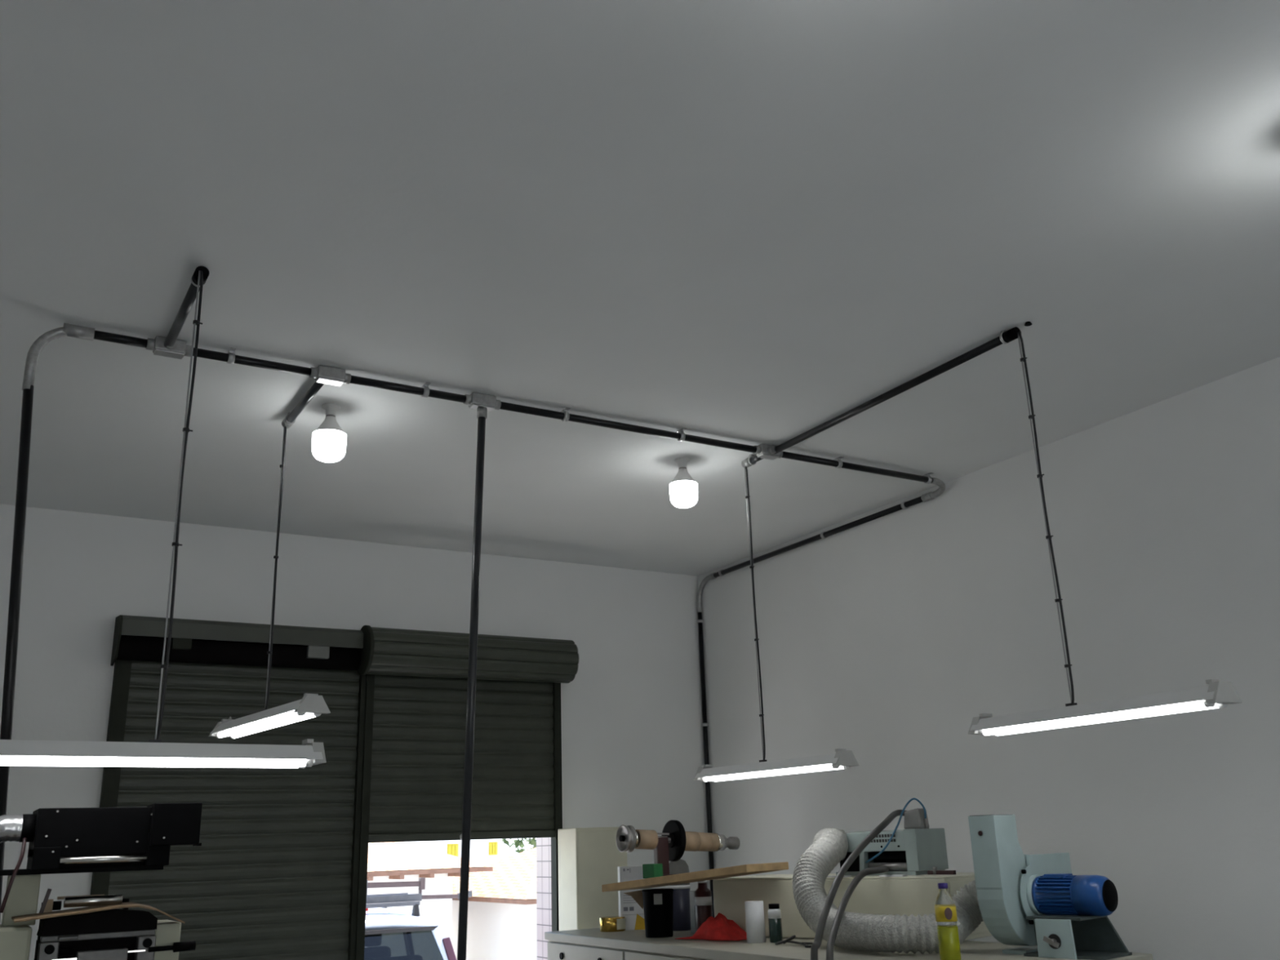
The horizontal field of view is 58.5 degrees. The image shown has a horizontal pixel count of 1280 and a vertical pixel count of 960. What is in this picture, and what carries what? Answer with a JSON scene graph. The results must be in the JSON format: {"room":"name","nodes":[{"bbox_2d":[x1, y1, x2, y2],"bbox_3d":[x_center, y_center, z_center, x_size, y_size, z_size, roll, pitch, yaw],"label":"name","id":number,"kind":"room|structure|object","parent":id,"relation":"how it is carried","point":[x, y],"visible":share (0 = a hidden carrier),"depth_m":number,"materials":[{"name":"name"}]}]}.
{"room":"workshop","nodes":[
{"label":"workshop","id":0,"kind":"room"},
{"bbox_2d":[0,503,710,959],"bbox_3d":[-2.747,2.305,8.035,7.613,3.950,0.250,8,-20,-30],"label":"wall","id":1,"kind":"structure","parent":0,"point":[633,740],"depth_m":8.75,"materials":[{"name":"paint"}]},
{"bbox_2d":[88,614,363,959],"bbox_3d":[-2.725,2.553,7.637,1.720,3.235,0.285,8,-20,-30],"label":"roller shutter","id":2,"kind":"object","parent":1,"relation":"attached to","point":[268,877],"visible":0.87,"depth_m":7.85,"materials":[{"name":"paint"}]},
{"bbox_2d":[347,674,374,959],"bbox_3d":[-2.001,2.837,8.104,0.100,2.930,0.145,8,-20,-30],"label":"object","id":3,"kind":"structure","parent":1,"relation":"attached to","point":[357,920],"depth_m":8.18,"materials":[{"name":"paint"}]},
{"bbox_2d":[356,625,578,931],"bbox_3d":[-1.268,2.740,8.404,1.712,3.247,0.417,8,-20,-30],"label":"roller shutter","id":4,"kind":"object","parent":1,"relation":"attached to","point":[420,711],"visible":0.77,"depth_m":8.74,"materials":[{"name":"paint"}]},
{"bbox_2d":[368,674,554,835],"bbox_3d":[-1.347,2.074,8.781,1.530,1.230,0.023,8,-20,-30],"label":"curtain","id":5,"kind":"object","parent":4,"relation":"hanging from","point":[419,733],"depth_m":8.74,"materials":[{"name":"paint"}]},
{"bbox_2d":[536,837,551,959],"bbox_3d":[-0.745,3.195,9.002,0.030,3.250,0.265,8,-20,-30],"label":"trim","id":6,"kind":"structure","parent":1,"relation":"attached to","point":[544,865],"depth_m":8.97,"materials":[{"name":"white tile"}]},
{"bbox_2d":[0,0,1279,576],"bbox_3d":[1.444,-1.979,1.856,8.113,0.200,16.959,8,-20,-30],"label":"ceiling","id":7,"kind":"structure","parent":0,"point":[747,222],"depth_m":4.59,"materials":[{"name":"paint"}]},
{"bbox_2d":[0,270,326,768],"bbox_3d":[-1.779,0.071,4.287,1.274,1.952,0.164,10,-21,-33],"label":"tube light","id":8,"kind":"object","parent":7,"relation":"hanging from","point":[152,753],"visible":1,"depth_m":4.07,"materials":[{"name":"white"}]},
{"bbox_2d":[146,335,191,359],"bbox_3d":[-2.179,-0.619,5.296,0.196,0.073,0.094,8,-20,-30],"label":"junction box","id":9,"kind":"object","parent":7,"relation":"attached to","point":[180,348],"visible":0.93,"depth_m":5.27,"materials":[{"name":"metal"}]},
{"bbox_2d":[146,337,155,351],"bbox_3d":[-2.254,-0.625,5.267,0.038,0.053,0.053,8,-20,-30],"label":"socket","id":10,"kind":"object","parent":9,"relation":"attached to","point":[151,342],"depth_m":5.25,"materials":[{"name":"metal"}]},
{"bbox_2d":[166,340,177,350],"bbox_3d":[-2.163,-0.627,5.269,0.053,0.053,0.030,8,-20,-30],"label":"socket","id":11,"kind":"object","parent":9,"relation":"attached to","point":[175,347],"depth_m":5.26,"materials":[{"name":"metal"}]},
{"bbox_2d":[184,345,191,356],"bbox_3d":[-2.118,-0.605,5.345,0.038,0.053,0.053,8,-20,-30],"label":"socket","id":12,"kind":"object","parent":9,"relation":"attached to","point":[188,348],"depth_m":5.33,"materials":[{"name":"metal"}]},
{"bbox_2d":[164,266,208,347],"bbox_3d":[-1.977,-0.739,4.955,0.057,0.066,0.793,8,-20,-30],"label":"conduit","id":13,"kind":"object","parent":7,"relation":"attached to","point":[188,300],"visible":0.88,"depth_m":4.88,"materials":[{"name":"grey paint"}]},
{"bbox_2d":[208,426,330,738],"bbox_3d":[-1.925,0.469,6.025,0.164,1.650,1.274,11,-22,-36],"label":"tube light","id":14,"kind":"object","parent":7,"relation":"hanging from","point":[311,705],"visible":1,"depth_m":5.82,"materials":[{"name":"white"}]},
{"bbox_2d":[281,381,324,428],"bbox_3d":[-1.761,-0.416,5.994,0.057,0.066,0.737,8,-20,-30],"label":"conduit","id":15,"kind":"object","parent":7,"relation":"attached to","point":[290,419],"visible":0.89,"depth_m":6.01,"materials":[{"name":"grey paint"}]},
{"bbox_2d":[311,403,346,462],"bbox_3d":[-1.665,-0.250,6.125,0.179,0.310,0.179,8,-20,-30],"label":"bulb","id":16,"kind":"object","parent":7,"relation":"attached to","point":[329,440],"visible":1,"depth_m":6.05,"materials":[{"name":"plastic"}]},
{"bbox_2d":[311,429,346,462],"bbox_3d":[-1.662,-0.172,6.100,0.178,0.147,0.178,8,-20,-30],"label":"diffuser","id":17,"kind":"object","parent":16,"relation":"attached to","point":[328,446],"depth_m":6.04,"materials":[{"name":"white plastic"}]},
{"bbox_2d":[309,364,351,386],"bbox_3d":[-1.547,-0.516,5.688,0.196,0.073,0.094,8,-20,-30],"label":"junction box","id":18,"kind":"object","parent":7,"relation":"attached to","point":[326,375],"visible":1,"depth_m":5.65,"materials":[{"name":"metal"}]},
{"bbox_2d":[309,367,318,378],"bbox_3d":[-1.608,-0.529,5.638,0.038,0.053,0.053,8,-20,-30],"label":"socket","id":19,"kind":"object","parent":18,"relation":"attached to","point":[314,374],"depth_m":5.62,"materials":[{"name":"metal"}]},
{"bbox_2d":[342,373,351,384],"bbox_3d":[-1.472,-0.509,5.717,0.038,0.053,0.053,8,-20,-30],"label":"socket","id":20,"kind":"object","parent":18,"relation":"attached to","point":[346,376],"depth_m":5.70,"materials":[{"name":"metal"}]},
{"bbox_2d":[462,391,501,412],"bbox_3d":[-0.841,-0.415,6.080,0.196,0.073,0.068,8,-20,-30],"label":"junction box","id":21,"kind":"object","parent":7,"relation":"attached to","point":[475,400],"visible":1,"depth_m":6.05,"materials":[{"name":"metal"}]},
{"bbox_2d":[462,394,471,404],"bbox_3d":[-0.908,-0.425,6.041,0.038,0.053,0.053,8,-20,-30],"label":"socket","id":22,"kind":"object","parent":21,"relation":"attached to","point":[468,397],"depth_m":6.02,"materials":[{"name":"metal"}]},
{"bbox_2d":[457,406,487,959],"bbox_3d":[-0.809,1.453,5.467,0.127,3.892,0.053,8,-20,-30],"label":"conduit","id":23,"kind":"object","parent":21,"relation":"attached to","point":[482,411],"visible":1,"depth_m":5.58,"materials":[{"name":"black paint"},{"name":"cast aluminium"}]},
{"bbox_2d":[494,400,501,409],"bbox_3d":[-0.773,-0.405,6.119,0.038,0.053,0.053,8,-20,-30],"label":"socket","id":24,"kind":"object","parent":21,"relation":"attached to","point":[497,402],"depth_m":6.10,"materials":[{"name":"metal"}]},
{"bbox_2d":[22,322,945,497],"bbox_3d":[-0.305,-0.176,6.436,5.609,0.350,0.255,8,-20,-30],"label":"conduit","id":25,"kind":"object","parent":7,"relation":"attached to","point":[68,330],"visible":1,"depth_m":5.92,"materials":[{"name":"black paint"}]},
{"bbox_2d":[0,384,34,916],"bbox_3d":[-2.532,1.325,4.432,0.176,3.621,0.041,8,-20,-30],"label":"conduit","id":26,"kind":"object","parent":25,"relation":"attached to","point":[6,721],"visible":1,"depth_m":4.68,"materials":[{"name":"metal"}]},
{"bbox_2d":[669,457,697,508],"bbox_3d":[0.273,0.021,7.184,0.179,0.310,0.179,8,-20,-30],"label":"bulb","id":27,"kind":"object","parent":7,"relation":"attached to","point":[683,490],"visible":1,"depth_m":7.11,"materials":[{"name":"white"}]},
{"bbox_2d":[669,480,697,508],"bbox_3d":[0.276,0.099,7.159,0.178,0.147,0.178,8,-20,-30],"label":"diffuser","id":28,"kind":"object","parent":27,"relation":"attached to","point":[683,493],"depth_m":7.10,"materials":[{"name":"white plastic"}]},
{"bbox_2d":[741,453,762,467],"bbox_3d":[0.723,-0.136,7.140,0.057,0.066,0.227,8,-20,-30],"label":"conduit","id":29,"kind":"object","parent":7,"relation":"attached to","point":[752,460],"visible":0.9,"depth_m":7.16,"materials":[{"name":"grey paint"}]},
{"bbox_2d":[693,466,858,782],"bbox_3d":[0.723,0.794,6.885,0.164,1.919,1.274,10,-21,-33],"label":"tube light","id":30,"kind":"object","parent":29,"relation":"hanging from","point":[843,758],"visible":1,"depth_m":6.66,"materials":[{"name":"white metal"}]},
{"bbox_2d":[753,443,782,460],"bbox_3d":[0.784,-0.173,7.015,0.196,0.073,0.120,8,-20,-30],"label":"junction box","id":31,"kind":"object","parent":7,"relation":"attached to","point":[763,451],"visible":0.91,"depth_m":6.97,"materials":[{"name":"metal"}]},
{"bbox_2d":[753,445,761,454],"bbox_3d":[0.716,-0.183,6.976,0.038,0.053,0.053,8,-20,-30],"label":"socket","id":32,"kind":"object","parent":31,"relation":"attached to","point":[758,451],"depth_m":6.96,"materials":[{"name":"metal"}]},
{"bbox_2d":[767,444,775,454],"bbox_3d":[0.807,-0.185,6.978,0.053,0.053,0.030,8,-20,-30],"label":"socket","id":33,"kind":"object","parent":31,"relation":"attached to","point":[771,448],"depth_m":6.97,"materials":[{"name":"metal"}]},
{"bbox_2d":[778,450,782,457],"bbox_3d":[0.852,-0.163,7.054,0.038,0.053,0.053,8,-20,-30],"label":"socket","id":34,"kind":"object","parent":31,"relation":"attached to","point":[780,454],"depth_m":7.04,"materials":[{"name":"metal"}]},
{"bbox_2d":[773,326,1021,453],"bbox_3d":[1.312,-0.446,6.227,0.057,0.066,1.913,8,-20,-30],"label":"conduit","id":35,"kind":"object","parent":7,"relation":"attached to","point":[1005,337],"visible":1,"depth_m":6.03,"materials":[{"name":"black paint"}]},
{"bbox_2d":[1024,321,1031,326],"bbox_3d":[1.847,-0.745,5.434,0.036,0.012,0.036,8,-20,-30],"label":"plug","id":36,"kind":"object","parent":7,"relation":"attached to","point":[1027,323],"visible":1,"depth_m":5.43,"materials":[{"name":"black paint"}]},
{"bbox_2d":[968,331,1242,736],"bbox_3d":[1.878,0.149,5.101,0.164,1.844,1.274,8,-20,-28],"label":"tube light","id":37,"kind":"object","parent":7,"relation":"hanging from","point":[1218,694],"visible":1,"depth_m":4.85,"materials":[{"name":"white"}]},
{"bbox_2d":[697,356,1279,959],"bbox_3d":[4.891,0.501,3.172,0.250,3.950,16.959,8,-20,-30],"label":"wall","id":38,"kind":"structure","parent":0,"point":[882,640],"depth_m":6.87,"materials":[{"name":"paint"}]},
{"bbox_2d":[697,491,933,917],"bbox_3d":[1.335,2.355,8.564,0.058,3.911,2.980,8,-20,-30],"label":"conduit","id":39,"kind":"object","parent":38,"relation":"attached to","point":[925,497],"visible":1,"depth_m":9.70,"materials":[{"name":"black metal"}]},
{"bbox_3d":[1.579,1.974,0.600,8.113,0.200,16.959,8,-20,-30],"label":"floor","id":40,"kind":"structure","parent":0,"visible":0},
{"bbox_2d":[0,874,195,959],"bbox_3d":[-2.044,2.145,3.747,0.940,1.614,0.466,8,-20,-30],"label":"machine","id":41,"kind":"object","parent":40,"relation":"on","point":[115,934],"visible":0.96,"depth_m":3.87,"materials":[{"name":"grey metal"}]},
{"bbox_2d":[36,908,157,936],"bbox_3d":[-1.847,1.504,3.894,0.360,0.070,0.120,8,-20,-30],"label":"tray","id":42,"kind":"object","parent":41,"relation":"on","point":[115,922],"depth_m":3.86,"materials":[{"name":"black plastic"}]},
{"bbox_2d":[11,902,185,923],"bbox_3d":[-1.843,1.488,3.896,0.525,0.075,0.170,8,-20,-30],"label":"hose","id":43,"kind":"object","parent":41,"relation":"on","point":[125,904],"visible":0.98,"depth_m":3.85,"materials":[{"name":"rubber"}]},
{"bbox_2d":[0,802,202,912],"bbox_3d":[-2.015,1.292,3.911,0.935,0.338,0.299,8,-20,-30],"label":"machine","id":44,"kind":"object","parent":41,"relation":"on","point":[80,839],"visible":1,"depth_m":3.92,"materials":[{"name":"black paint"}]},
{"bbox_2d":[0,813,22,843],"bbox_3d":[-2.279,1.197,3.801,0.404,0.154,0.099,5,-19,-20],"label":"duct","id":45,"kind":"object","parent":44,"relation":"attached to","point":[11,825],"visible":1,"depth_m":3.83,"materials":[{"name":"silver metal"}]},
{"bbox_2d":[557,826,627,930],"bbox_3d":[-0.322,3.397,8.124,0.420,1.765,0.296,8,-20,-30],"label":"tall cabinet","id":46,"kind":"object","parent":40,"relation":"on","point":[589,859],"visible":0.55,"depth_m":8.16,"materials":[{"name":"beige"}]},
{"bbox_2d":[544,928,1153,959],"bbox_3d":[0.848,3.106,6.234,1.182,1.100,3.810,8,-20,-30],"label":"bench","id":47,"kind":"object","parent":40,"relation":"on","point":[592,944],"visible":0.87,"depth_m":6.26,"materials":[{"name":"laminate"}]},
{"bbox_2d":[599,915,625,932],"bbox_3d":[-0.182,2.938,7.554,0.170,0.087,0.172,8,-20,-30],"label":"tape roll","id":48,"kind":"object","parent":47,"relation":"on","point":[611,923],"visible":1,"depth_m":7.49,"materials":[{"name":"gold metal"}]},
{"bbox_2d":[617,866,652,930],"bbox_3d":[-0.030,2.801,7.659,0.220,0.400,0.082,1,-18,-11],"label":"carton","id":49,"kind":"object","parent":47,"relation":"on","point":[628,908],"visible":0.65,"depth_m":7.61,"materials":[{"name":"cardboard"}]},
{"bbox_2d":[641,888,673,937],"bbox_3d":[0.114,2.654,7.002,0.196,0.274,0.196,8,-20,-30],"label":"bin","id":50,"kind":"object","parent":47,"relation":"on","point":[658,903],"visible":1,"depth_m":6.93,"materials":[{"name":"paint"}]},
{"bbox_2d":[666,858,690,930],"bbox_3d":[0.256,2.716,7.487,0.150,0.440,0.148,8,-20,-30],"label":"canister","id":51,"kind":"object","parent":47,"relation":"on","point":[682,913],"visible":0.59,"depth_m":7.42,"materials":[{"name":"plastic"}]},
{"bbox_2d":[689,890,696,933],"bbox_3d":[0.375,2.712,7.174,0.095,0.250,0.093,8,-20,-30],"label":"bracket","id":52,"kind":"object","parent":47,"relation":"on","point":[692,907],"visible":0.17,"depth_m":7.17,"materials":[{"name":"grey metal"}]},
{"bbox_2d":[694,880,712,930],"bbox_3d":[0.393,2.635,7.048,0.105,0.320,0.105,8,-20,-30],"label":"bottle","id":53,"kind":"object","parent":47,"relation":"on","point":[703,896],"visible":0.73,"depth_m":7.02,"materials":[{"name":"glass"}]},
{"bbox_2d":[675,912,746,940],"bbox_3d":[0.457,2.606,6.681,0.441,0.138,0.281,-17,-23,39],"label":"cloth","id":54,"kind":"object","parent":47,"relation":"on","point":[719,927],"visible":0.94,"depth_m":6.59,"materials":[{"name":"red fabric"}]},
{"bbox_2d":[744,900,765,943],"bbox_3d":[0.644,2.472,6.389,0.104,0.215,0.104,8,-20,-30],"label":"paper roll","id":55,"kind":"object","parent":47,"relation":"on","point":[754,910],"visible":1,"depth_m":6.35,"materials":[{"name":"white paper"}]},
{"bbox_2d":[768,903,782,942],"bbox_3d":[0.751,2.464,6.348,0.072,0.200,0.071,8,-20,-30],"label":"bottle","id":56,"kind":"object","parent":47,"relation":"on","point":[774,911],"visible":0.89,"depth_m":6.32,"materials":[{"name":"green glass"}]},
{"bbox_2d":[774,935,813,947],"bbox_3d":[0.835,2.451,6.070,0.105,0.051,0.306,8,-20,-30],"label":"wire","id":57,"kind":"object","parent":47,"relation":"on","point":[788,940],"visible":0.85,"depth_m":6.10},
{"bbox_2d":[712,872,991,940],"bbox_3d":[1.231,2.473,6.648,1.566,0.324,0.610,-17,-23,39],"label":"machine housing","id":58,"kind":"object","parent":47,"relation":"on","point":[915,895],"visible":0.43,"depth_m":6.37,"materials":[{"name":"beige metal"}]},
{"bbox_2d":[601,862,788,892],"bbox_3d":[0.318,2.389,6.865,1.107,0.146,0.420,-16,-23,38],"label":"wooden board","id":59,"kind":"object","parent":58,"relation":"on","point":[744,869],"visible":1,"depth_m":6.67,"materials":[{"name":"brown wood"}]},
{"bbox_2d":[623,889,643,909],"bbox_3d":[-0.024,2.628,7.154,0.160,0.120,0.004,0,-18,-5],"label":"flap","id":60,"kind":"object","parent":59,"relation":"hanging from","point":[637,895],"visible":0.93,"depth_m":7.16,"materials":[{"name":"cardboard"}]},
{"bbox_2d":[642,863,662,878],"bbox_3d":[0.079,2.428,7.087,0.080,0.085,0.100,15,-24,-43],"label":"box","id":61,"kind":"object","parent":59,"relation":"on","point":[649,870],"visible":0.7,"depth_m":7.06,"materials":[{"name":"green cardboard"}]},
{"bbox_2d":[615,820,740,875],"bbox_3d":[0.259,2.337,7.249,0.880,0.345,0.250,8,-20,-30],"label":"roller","id":62,"kind":"object","parent":59,"relation":"on","point":[673,841],"visible":0.99,"depth_m":7.16,"materials":[{"name":"brown wood"}]},
{"bbox_2d":[826,875,851,877],"bbox_3d":[1.112,2.246,6.468,0.160,0.006,0.060,-18,-24,42],"label":"paper slip","id":63,"kind":"object","parent":58,"relation":"on","point":[828,876],"visible":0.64,"depth_m":6.44,"materials":[{"name":"white paper"}]},
{"bbox_2d":[835,808,948,875],"bbox_3d":[1.389,2.110,6.649,0.629,0.357,0.446,-17,-23,39],"label":"machine","id":64,"kind":"object","parent":58,"relation":"on","point":[914,850],"visible":0.77,"depth_m":6.50,"materials":[{"name":"grey metal"}]},
{"bbox_2d":[826,865,888,959],"bbox_3d":[1.109,2.667,5.681,0.155,1.385,1.420,-10,-19,24],"label":"cable","id":65,"kind":"object","parent":64,"relation":"attached to","point":[832,938],"visible":1,"depth_m":5.79,"materials":[{"name":"grey rubber"}]},
{"bbox_2d":[810,809,906,959],"bbox_3d":[1.188,2.530,5.753,0.124,1.685,1.474,-12,-20,29],"label":"cable","id":66,"kind":"object","parent":64,"relation":"attached to","point":[816,944],"visible":0.98,"depth_m":5.69,"materials":[{"name":"grey rubber"}]},
{"bbox_2d":[845,829,905,852],"bbox_3d":[1.415,2.159,6.656,0.470,0.225,0.300,-17,-23,39],"label":"vent panel","id":67,"kind":"object","parent":64,"relation":"attached to","point":[897,844],"depth_m":6.52,"materials":[{"name":"white metal"}]},
{"bbox_2d":[865,797,926,863],"bbox_3d":[1.451,1.995,6.498,0.366,0.350,0.096,-6,-18,12],"label":"air line","id":68,"kind":"object","parent":64,"relation":"attached to","point":[913,798],"visible":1,"depth_m":6.50,"materials":[{"name":"grey rubber"}]},
{"bbox_2d":[879,874,907,876],"bbox_3d":[1.385,2.165,6.247,0.140,0.008,0.060,-14,-21,34],"label":"paper slip","id":69,"kind":"object","parent":58,"relation":"on","point":[898,875],"visible":1,"depth_m":6.22,"materials":[{"name":"white paper"}]},
{"bbox_2d":[927,866,955,875],"bbox_3d":[1.627,2.112,6.171,0.026,0.040,0.184,10,-21,-34],"label":"clamp","id":70,"kind":"object","parent":58,"relation":"on","point":[935,871],"visible":1,"depth_m":6.17,"materials":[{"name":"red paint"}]},
{"bbox_2d":[792,827,982,954],"bbox_3d":[1.198,2.121,5.979,0.676,0.594,1.361,8,-20,-30],"label":"flexible duct","id":71,"kind":"object","parent":47,"relation":"on","point":[856,931],"visible":0.8,"depth_m":5.59,"materials":[{"name":"white plastic"}]},
{"bbox_2d":[934,882,961,959],"bbox_3d":[1.395,2.005,5.185,0.096,0.329,0.101,8,-20,-30],"label":"oil bottle","id":72,"kind":"object","parent":47,"relation":"on","point":[945,911],"visible":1,"depth_m":5.15,"materials":[{"name":"yellow plastic"}]},
{"bbox_2d":[968,814,1132,959],"bbox_3d":[1.957,1.896,5.387,0.609,0.622,0.614,13,-23,-40],"label":"fan","id":73,"kind":"object","parent":47,"relation":"on","point":[1029,901],"visible":1,"depth_m":5.28,"materials":[{"name":"metal"}]},
{"bbox_2d":[1102,880,1118,911],"bbox_3d":[2.113,1.867,5.127,0.138,0.138,0.011,13,-23,-40],"label":"grille","id":74,"kind":"object","parent":73,"relation":"attached to","point":[1109,893],"depth_m":5.11,"materials":[{"name":"black metal"}]},
{"label":"outside","id":75,"kind":"structure","parent":0,"visible":0},
{"bbox_3d":[-22.284,28.647,71.773,200.000,0.400,124.500,8,-20,-30],"label":"street","id":76,"kind":"object","parent":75,"visible":0},
{"bbox_2d":[367,841,493,941],"bbox_3d":[-7.425,9.720,23.032,6.700,5.200,6.730,8,-20,-30],"label":"house","id":77,"kind":"structure","parent":76,"relation":"on","point":[398,861],"depth_m":22.28,"materials":[{"name":"paint"}]},
{"bbox_2d":[404,837,536,864],"bbox_3d":[-6.091,14.481,45.265,22.800,9.500,8.830,8,-20,-30],"label":"house","id":78,"kind":"structure","parent":76,"relation":"on","point":[485,851],"depth_m":41.01,"materials":[{"name":"paint"}]},
{"bbox_2d":[451,847,537,959],"bbox_3d":[-0.977,10.412,24.990,6.500,4.650,6.730,8,-20,-30],"label":"house","id":79,"kind":"structure","parent":76,"relation":"on","point":[501,925],"depth_m":23.30,"materials":[{"name":"paint"}]},
{"bbox_2d":[502,837,536,853],"bbox_3d":[-2.568,10.940,30.313,2.589,6.969,2.550,8,-20,-30],"label":"tree","id":80,"kind":"object","parent":76,"relation":"on","point":[531,841],"visible":0.05,"depth_m":30.47,"materials":[{"name":"green plant"}]},
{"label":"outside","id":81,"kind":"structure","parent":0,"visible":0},
{"bbox_3d":[2.494,6.608,14.177,100.000,0.330,6.791,8,-20,-30],"label":"pavement","id":82,"kind":"object","parent":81,"visible":0},
{"bbox_2d":[364,901,456,959],"bbox_3d":[-3.264,5.012,11.496,1.710,1.460,3.670,8,-20,-30],"label":"parked car","id":83,"kind":"object","parent":82,"relation":"on","point":[390,934],"visible":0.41,"depth_m":10.59,"materials":[{"name":"silver metal"}]},
{"bbox_2d":[366,877,472,903],"bbox_3d":[-2.737,4.006,11.106,2.203,0.224,0.430,8,-20,-30],"label":"ladder","id":84,"kind":"object","parent":83,"relation":"on","point":[393,897],"visible":0.38,"depth_m":11.13,"materials":[{"name":"metal"}]},
{"bbox_2d":[442,937,456,959],"bbox_3d":[-1.757,4.424,10.601,0.240,0.334,0.088,-18,-24,41],"label":"tail light","id":85,"kind":"object","parent":83,"relation":"attached to","point":[448,953],"depth_m":10.61,"materials":[{"name":"plastic"}]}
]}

